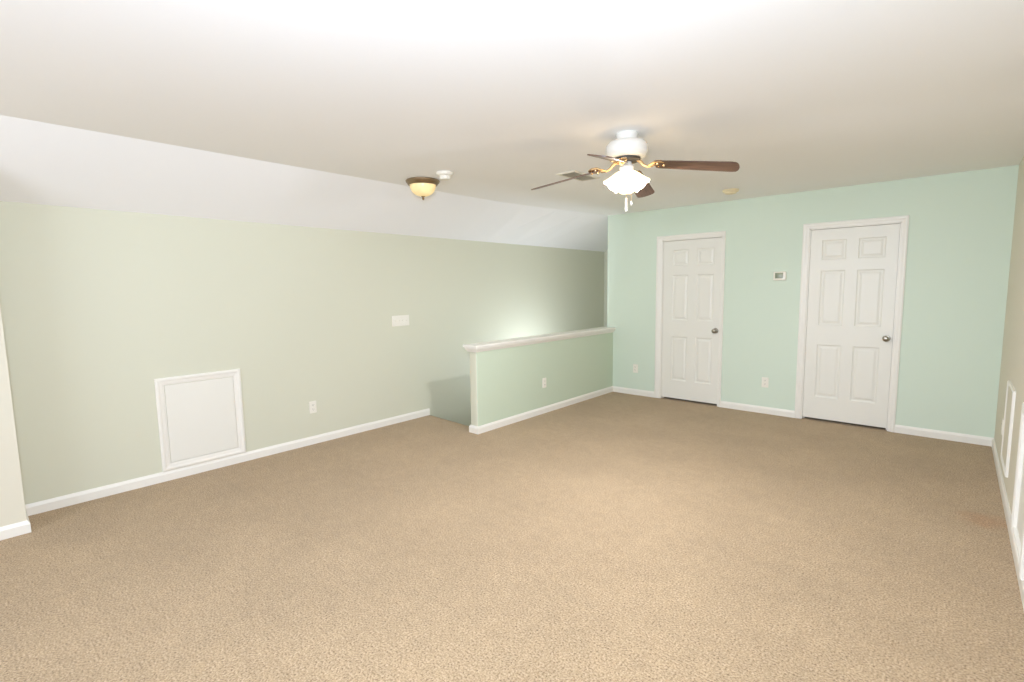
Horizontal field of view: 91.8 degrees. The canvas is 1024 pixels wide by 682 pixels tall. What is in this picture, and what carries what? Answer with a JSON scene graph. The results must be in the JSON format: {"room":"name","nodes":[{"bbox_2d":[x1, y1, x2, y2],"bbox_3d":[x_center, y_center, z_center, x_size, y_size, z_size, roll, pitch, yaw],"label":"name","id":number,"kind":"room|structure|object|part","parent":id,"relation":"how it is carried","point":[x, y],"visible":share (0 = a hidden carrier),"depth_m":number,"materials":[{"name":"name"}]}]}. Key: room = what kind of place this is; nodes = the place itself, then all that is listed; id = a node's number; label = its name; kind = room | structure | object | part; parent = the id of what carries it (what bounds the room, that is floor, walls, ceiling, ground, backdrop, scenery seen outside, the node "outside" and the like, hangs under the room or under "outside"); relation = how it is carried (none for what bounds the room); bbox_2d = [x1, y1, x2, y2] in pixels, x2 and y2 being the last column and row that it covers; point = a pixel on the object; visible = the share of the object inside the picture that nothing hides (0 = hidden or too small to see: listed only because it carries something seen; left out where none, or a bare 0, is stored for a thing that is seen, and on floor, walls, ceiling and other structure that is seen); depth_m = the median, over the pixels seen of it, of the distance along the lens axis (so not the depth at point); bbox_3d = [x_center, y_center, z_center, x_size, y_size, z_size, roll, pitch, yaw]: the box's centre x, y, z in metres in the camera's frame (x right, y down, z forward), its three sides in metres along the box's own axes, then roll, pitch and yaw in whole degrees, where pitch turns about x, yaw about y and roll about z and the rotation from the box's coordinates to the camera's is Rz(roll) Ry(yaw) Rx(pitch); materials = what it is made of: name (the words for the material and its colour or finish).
{"room":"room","nodes":[
{"label":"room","id":0,"kind":"room"},
{"bbox_2d":[0,307,26,526],"bbox_3d":[-4.131,0.233,2.097,0.449,2.354,2.790,5,8,42],"label":"wall","id":1,"kind":"structure","parent":0,"point":[12,503],"depth_m":3.01,"materials":[{"name":"beige paint"}]},
{"bbox_2d":[0,408,429,540],"bbox_3d":[-2.882,1.112,3.476,0.342,0.078,6.100,5,8,42],"label":"baseboard","id":2,"kind":"structure","parent":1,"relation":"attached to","point":[20,528],"depth_m":3.96,"materials":[{"name":"white wood"}]},
{"bbox_2d":[0,201,603,504],"bbox_3d":[-0.841,1.208,6.120,0.120,4.867,7.478,5,8,42],"label":"wall","id":3,"kind":"structure","parent":0,"point":[97,306],"depth_m":4.26,"materials":[{"name":"beige paint"}]},
{"bbox_2d":[154,369,245,471],"bbox_3d":[-2.534,0.632,4.068,0.017,0.738,0.612,5,8,42],"label":"access panel","id":4,"kind":"object","parent":3,"relation":"attached to","point":[202,420],"visible":1,"depth_m":4.05,"materials":[{"name":"white wood"}]},
{"bbox_3d":[-2.536,0.632,4.070,0.010,0.616,0.490,5,8,42],"label":"panel","id":5,"kind":"part","parent":4,"relation":"part of","materials":[{"name":"white paint"}]},
{"bbox_2d":[309,401,316,413],"bbox_3d":[-1.914,0.637,4.769,0.009,0.117,0.072,5,8,42],"label":"wall outlet","id":6,"kind":"object","parent":3,"relation":"attached to","point":[312,405],"visible":1,"depth_m":4.76,"materials":[{"name":"white plastic"}]},
{"bbox_2d":[392,315,408,326],"bbox_3d":[-1.230,-0.224,5.452,0.017,0.116,0.216,5,8,42],"label":"light switch","id":7,"kind":"object","parent":3,"relation":"attached to","point":[400,320],"visible":1,"depth_m":5.45,"materials":[{"name":"white plastic"}]},
{"bbox_2d":[0,392,1023,681],"bbox_3d":[-0.317,1.294,2.955,4.918,0.250,8.720,5,8,42],"label":"floor","id":8,"kind":"structure","parent":0,"point":[612,536],"depth_m":2.66,"materials":[{"name":"beige carpet"}]},
{"bbox_2d":[0,0,1023,251],"bbox_3d":[0.068,-1.162,3.165,5.118,0.581,10.220,5,8,42],"label":"ceiling","id":9,"kind":"structure","parent":0,"point":[305,113],"depth_m":2.60,"materials":[{"name":"white paint"}]},
{"bbox_2d":[405,177,439,199],"bbox_3d":[-0.797,-1.350,4.440,0.302,0.172,0.302,5,8,42],"label":"flush ceiling light","id":10,"kind":"object","parent":9,"relation":"attached to","point":[423,187],"visible":1,"depth_m":4.35,"materials":[{"name":"beige glass"}]},
{"bbox_3d":[-0.797,-1.346,4.440,0.232,0.100,0.232,5,8,42],"label":"lamp shade","id":11,"kind":"part","parent":10,"relation":"part of","materials":[{"name":"white glass"}]},
{"bbox_2d":[436,171,452,180],"bbox_3d":[-0.561,-1.378,4.146,0.142,0.060,0.142,5,8,42],"label":"smoke detector","id":12,"kind":"object","parent":9,"relation":"attached to","point":[444,175],"visible":1,"depth_m":4.11,"materials":[{"name":"white plastic"}]},
{"bbox_2d":[556,170,600,180],"bbox_3d":[0.582,-1.440,4.338,0.200,0.010,0.400,5,8,42],"label":"ceiling vent","id":13,"kind":"object","parent":9,"relation":"in","point":[570,174],"visible":0.79,"depth_m":4.31,"materials":[{"name":"beige paint"}]},
{"bbox_2d":[531,130,739,211],"bbox_3d":[0.737,-1.080,3.188,0.992,0.488,0.992,-3,6,-19],"label":"ceiling fan","id":14,"kind":"object","parent":9,"relation":"hanging from","point":[627,149],"visible":1,"depth_m":3.10,"materials":[{"name":"white wood"}]},
{"bbox_3d":[0.359,-1.091,3.372,0.490,0.006,0.132,-7,15,27],"label":"blade","id":15,"kind":"part","parent":14,"relation":"part of","materials":[{"name":"brown wood"}]},
{"bbox_3d":[0.597,-1.126,3.251,0.188,0.052,0.105,-7,3,27],"label":"blade arm","id":16,"kind":"part","parent":14,"relation":"part of","materials":[{"name":"gold metal"}]},
{"bbox_3d":[0.552,-1.034,2.813,0.132,0.006,0.490,15,21,22],"label":"blade","id":17,"kind":"part","parent":14,"relation":"part of","materials":[{"name":"brown wood"}]},
{"bbox_3d":[0.671,-1.038,3.207,0.120,0.115,0.113,42,13,6],"label":"lamp shade","id":18,"kind":"part","parent":14,"relation":"part of","materials":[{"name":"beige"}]},
{"bbox_3d":[0.668,-1.105,3.045,0.105,0.052,0.188,2,15,26],"label":"blade arm","id":19,"kind":"part","parent":14,"relation":"part of","materials":[{"name":"gold metal"}]},
{"bbox_3d":[0.740,-0.881,3.209,0.019,0.087,0.018,5,8,42],"label":"pull handle","id":20,"kind":"part","parent":14,"relation":"part of","materials":[{"name":"white ceramic"}]},
{"bbox_3d":[0.722,-1.030,3.126,0.113,0.115,0.120,1,-35,13],"label":"lamp shade","id":21,"kind":"part","parent":14,"relation":"part of","materials":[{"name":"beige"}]},
{"bbox_3d":[0.724,-1.041,3.134,0.048,0.068,0.048,1,-35,13],"label":"bulb","id":22,"kind":"part","parent":14,"relation":"part of","materials":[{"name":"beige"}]},
{"bbox_3d":[0.752,-1.044,3.258,0.113,0.115,0.120,1,47,13],"label":"lamp shade","id":23,"kind":"part","parent":14,"relation":"part of","materials":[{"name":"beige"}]},
{"bbox_3d":[0.803,-1.036,3.177,0.120,0.115,0.113,-42,-4,14],"label":"lamp shade","id":24,"kind":"part","parent":14,"relation":"part of","materials":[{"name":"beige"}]},
{"bbox_3d":[0.921,-1.119,3.563,0.132,0.006,0.490,-12,-8,25],"label":"blade","id":25,"kind":"part","parent":14,"relation":"part of","materials":[{"name":"brown wood"}]},
{"bbox_3d":[0.875,-1.116,3.115,0.188,0.052,0.105,12,11,25],"label":"blade arm","id":26,"kind":"part","parent":14,"relation":"part of","materials":[{"name":"gold metal"}]},
{"bbox_3d":[1.114,-1.063,3.004,0.490,0.006,0.132,12,-2,25],"label":"blade","id":27,"kind":"part","parent":14,"relation":"part of","materials":[{"name":"brown wood"}]},
{"bbox_2d":[722,188,738,194],"bbox_3d":[2.241,-1.528,5.083,0.158,0.042,0.158,5,8,42],"label":"smoke detector","id":28,"kind":"object","parent":9,"relation":"attached to","point":[731,191],"visible":1,"depth_m":5.04,"materials":[{"name":"beige plastic"}]},
{"bbox_2d":[469,332,612,425],"bbox_3d":[0.492,0.408,6.019,0.106,0.880,2.650,5,8,42],"label":"wall","id":29,"kind":"structure","parent":0,"point":[505,382],"depth_m":5.69,"materials":[{"name":"green paint"}]},
{"bbox_2d":[463,327,615,351],"bbox_3d":[0.471,-0.041,5.955,0.192,0.071,2.692,5,8,42],"label":"trim","id":30,"kind":"structure","parent":29,"relation":"attached to","point":[514,342],"depth_m":5.62,"materials":[{"name":"white wood"}]},
{"bbox_2d":[542,378,545,387],"bbox_3d":[0.382,0.491,5.817,0.009,0.117,0.072,5,8,42],"label":"wall outlet","id":31,"kind":"object","parent":29,"relation":"attached to","point":[543,379],"visible":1,"depth_m":5.80,"materials":[{"name":"white plastic"}]},
{"bbox_2d":[469,386,653,433],"bbox_3d":[0.725,0.806,5.849,0.639,0.078,2.695,5,9,44],"label":"baseboard","id":32,"kind":"structure","parent":29,"relation":"attached to","point":[516,418],"depth_m":5.95,"materials":[{"name":"white wood"}]},
{"bbox_2d":[604,250,607,326],"bbox_3d":[2.064,0.733,8.417,1.099,5.240,0.120,5,8,42],"label":"wall","id":33,"kind":"structure","parent":0,"point":[605,252],"depth_m":8.54,"materials":[{"name":"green paint"}]},
{"bbox_2d":[607,165,1018,437],"bbox_3d":[2.853,-0.369,5.673,3.967,2.490,0.125,5,8,42],"label":"wall","id":34,"kind":"structure","parent":0,"point":[960,232],"depth_m":4.87,"materials":[{"name":"green paint"}]},
{"bbox_2d":[633,364,637,372],"bbox_3d":[1.675,0.373,6.733,0.072,0.117,0.009,5,8,42],"label":"wall outlet","id":35,"kind":"object","parent":34,"relation":"attached to","point":[635,366],"visible":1,"depth_m":6.73,"materials":[{"name":"white plastic"}]},
{"bbox_2d":[654,231,725,406],"bbox_3d":[2.218,-0.272,6.213,0.856,2.099,0.189,5,8,42],"label":"door","id":36,"kind":"structure","parent":34,"relation":"in","point":[690,268],"depth_m":6.18,"materials":[{"name":"white paint"}]},
{"bbox_2d":[761,377,768,387],"bbox_3d":[2.885,0.472,5.654,0.072,0.117,0.009,5,8,42],"label":"wall outlet","id":37,"kind":"object","parent":34,"relation":"attached to","point":[765,381],"visible":1,"depth_m":5.65,"materials":[{"name":"white plastic"}]},
{"bbox_2d":[773,271,786,280],"bbox_3d":[2.942,-0.715,5.449,0.128,0.098,0.027,5,8,42],"label":"thermostat","id":38,"kind":"object","parent":34,"relation":"attached to","point":[781,275],"visible":1,"depth_m":5.44,"materials":[{"name":"white plastic"}]},
{"bbox_2d":[794,215,909,431],"bbox_3d":[3.459,-0.172,5.105,0.880,2.099,0.189,5,8,42],"label":"door","id":39,"kind":"structure","parent":34,"relation":"in","point":[853,272],"depth_m":5.06,"materials":[{"name":"white paint"}]},
{"bbox_3d":[3.665,-0.023,4.858,0.066,0.066,0.071,5,8,42],"label":"knob","id":40,"kind":"part","parent":39,"relation":"part of","materials":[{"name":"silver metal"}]},
{"bbox_2d":[720,401,992,445],"bbox_3d":[3.414,0.834,5.218,2.384,0.078,0.013,5,8,42],"label":"baseboard","id":41,"kind":"structure","parent":34,"relation":"attached to","point":[959,437],"depth_m":4.79,"materials":[{"name":"white wood"}]},
{"bbox_2d":[994,156,1023,512],"bbox_3d":[1.489,0.161,1.117,0.120,2.540,8.850,5,8,42],"label":"wall","id":42,"kind":"structure","parent":0,"point":[1012,360],"depth_m":3.66,"materials":[{"name":"beige paint"}]},
{"bbox_2d":[1001,419,1003,434],"bbox_3d":[3.758,0.657,3.801,0.009,0.117,0.072,5,8,42],"label":"wall outlet","id":43,"kind":"object","parent":42,"relation":"attached to","point":[1002,419],"visible":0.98,"depth_m":3.78,"materials":[{"name":"white plastic"}]},
{"bbox_2d":[991,438,1023,609],"bbox_3d":[1.438,1.284,1.261,0.013,0.078,8.557,5,8,42],"label":"baseboard","id":44,"kind":"structure","parent":42,"relation":"attached to","point":[1004,497],"depth_m":3.19,"materials":[{"name":"white wood"}]},
{"bbox_2d":[1000,380,1015,477],"bbox_3d":[3.410,0.590,3.410,0.016,0.575,0.480,5,8,42],"label":"access panel","id":45,"kind":"object","parent":42,"relation":"attached to","point":[1011,392],"visible":1,"depth_m":3.36,"materials":[{"name":"white wood"}]},
{"bbox_3d":[3.412,0.591,3.409,0.010,0.509,0.414,5,8,42],"label":"panel","id":46,"kind":"part","parent":45,"relation":"part of","materials":[{"name":"beige paint"}]},
{"bbox_2d":[1010,402,1023,580],"bbox_3d":[2.576,0.725,2.495,0.026,0.738,0.600,5,8,42],"label":"access panel","id":47,"kind":"object","parent":42,"relation":"attached to","point":[1017,515],"visible":1,"depth_m":2.66,"materials":[{"name":"white wood"}]},
{"bbox_3d":[2.584,0.725,2.488,0.002,0.622,0.484,5,8,42],"label":"panel","id":48,"kind":"part","parent":47,"relation":"part of","materials":[{"name":"white paint"}]}
]}

